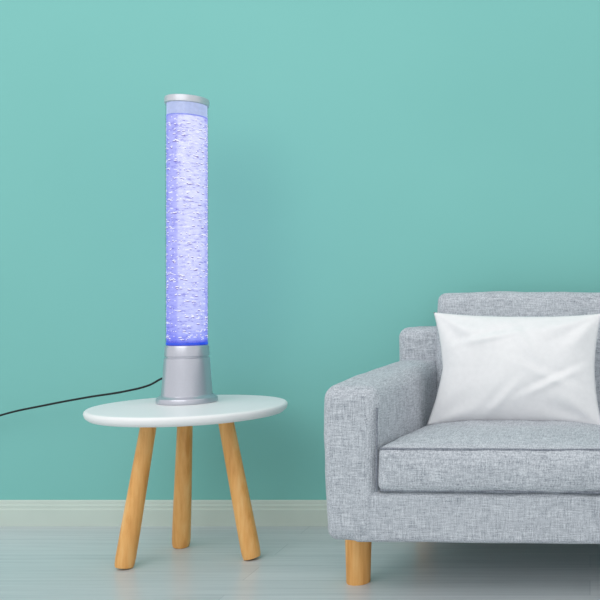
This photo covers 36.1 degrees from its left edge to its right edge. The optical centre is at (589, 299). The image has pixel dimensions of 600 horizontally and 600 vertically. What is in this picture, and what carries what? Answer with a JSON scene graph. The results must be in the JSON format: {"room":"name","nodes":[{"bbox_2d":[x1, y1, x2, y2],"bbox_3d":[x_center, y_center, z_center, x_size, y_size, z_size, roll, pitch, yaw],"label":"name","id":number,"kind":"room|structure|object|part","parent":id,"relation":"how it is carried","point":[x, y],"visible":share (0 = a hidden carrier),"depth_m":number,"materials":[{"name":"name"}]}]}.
{"room":"living room","nodes":[
{"label":"living room","id":0,"kind":"room"},
{"bbox_2d":[0,0,599,499],"bbox_3d":[-0.500,-0.623,2.916,7.400,2.800,0.100,0,0,0],"label":"wall","id":1,"kind":"structure","parent":0,"point":[370,162],"depth_m":2.87,"materials":[{"name":"teal paint"}]},
{"bbox_2d":[0,500,327,525],"bbox_3d":[-0.500,0.734,2.858,7.400,0.087,0.016,0,0,0],"label":"baseboard","id":2,"kind":"structure","parent":1,"relation":"attached to","point":[12,512],"depth_m":2.85,"materials":[{"name":"white paint"}]},
{"bbox_2d":[0,526,599,599],"bbox_3d":[-0.500,0.802,0.733,7.400,0.050,4.466,0,0,0],"label":"floor","id":3,"kind":"structure","parent":0,"point":[37,562],"depth_m":2.40,"materials":[{"name":"grey wood"}]},
{"bbox_2d":[83,395,287,568],"bbox_3d":[-1.204,0.546,2.500,0.552,0.461,0.552,0,0,0],"label":"round side table","id":4,"kind":"object","parent":3,"relation":"on","point":[145,414],"visible":0.96,"depth_m":2.44,"materials":[{"name":"white paint"}]},
{"bbox_2d":[0,94,217,415],"bbox_3d":[-1.669,-0.083,2.667,1.038,1.084,0.174,0,0,13],"label":"lamp","id":5,"kind":"object","parent":4,"relation":"on","point":[186,379],"visible":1,"depth_m":2.52,"materials":[{"name":"purple plastic"}]},
{"bbox_3d":[-1.714,0.342,2.744,0.872,0.205,0.048,0,0,14],"label":"power cord","id":6,"kind":"part","parent":5,"relation":"part of","materials":[{"name":"black rubber"}]},
{"bbox_3d":[-1.325,0.558,2.427,0.053,0.437,0.115,0,0,44],"label":"leg","id":7,"kind":"part","parent":4,"relation":"part of","materials":[{"name":"brown wood"}]},
{"bbox_3d":[-1.270,0.558,2.587,0.053,0.437,0.107,0,0,-34],"label":"leg","id":8,"kind":"part","parent":4,"relation":"part of","materials":[{"name":"brown wood"}]},
{"bbox_3d":[-1.056,0.558,2.493,0.131,0.438,0.057,0,0,0],"label":"leg","id":9,"kind":"part","parent":4,"relation":"part of","materials":[{"name":"brown wood"}]},
{"bbox_2d":[324,291,599,585],"bbox_3d":[0.079,0.374,2.435,1.515,0.806,0.711,0,0,2],"label":"sofa","id":10,"kind":"object","parent":3,"relation":"on","point":[391,475],"visible":0.82,"depth_m":2.12,"materials":[{"name":"grey fabric"}]},
{"bbox_3d":[-0.638,0.697,2.288,0.072,0.160,0.072,0,0,2],"label":"leg","id":11,"kind":"part","parent":10,"relation":"part of","materials":[{"name":"brown wood"}]},
{"bbox_3d":[-0.569,0.405,2.425,0.148,0.439,0.630,0,0,10],"label":"arm","id":12,"kind":"part","parent":10,"relation":"part of","materials":[{"name":"grey fabric"}]},
{"bbox_3d":[0.087,0.353,2.688,1.388,0.544,0.205,0,0,2],"label":"frame","id":13,"kind":"part","parent":10,"relation":"part of","materials":[{"name":"grey fabric"}]},
{"bbox_3d":[0.079,0.558,2.433,1.358,0.132,0.662,0,0,2],"label":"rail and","id":14,"kind":"part","parent":10,"relation":"part of","materials":[{"name":"grey fabric"}]},
{"bbox_2d":[378,420,599,491],"bbox_3d":[-0.228,0.421,2.360,0.619,0.148,0.538,0,0,2],"label":"seat cushion","id":15,"kind":"object","parent":10,"relation":"on","point":[414,455],"depth_m":2.11,"materials":[{"name":"grey fabric"}]},
{"bbox_2d":[427,312,599,424],"bbox_3d":[-0.217,0.203,2.447,0.515,0.333,0.166,0,0,6],"label":"throw pillow","id":16,"kind":"object","parent":10,"relation":"on","point":[495,367],"visible":0.98,"depth_m":2.40,"materials":[{"name":"fabric"}]},
{"bbox_2d":[436,291,599,411],"bbox_3d":[-0.196,0.177,2.653,0.573,0.412,0.223,0,0,2],"label":"cushion","id":17,"kind":"object","parent":10,"relation":"on","point":[492,303],"depth_m":2.59,"materials":[{"name":"grey fabric"}]}
]}

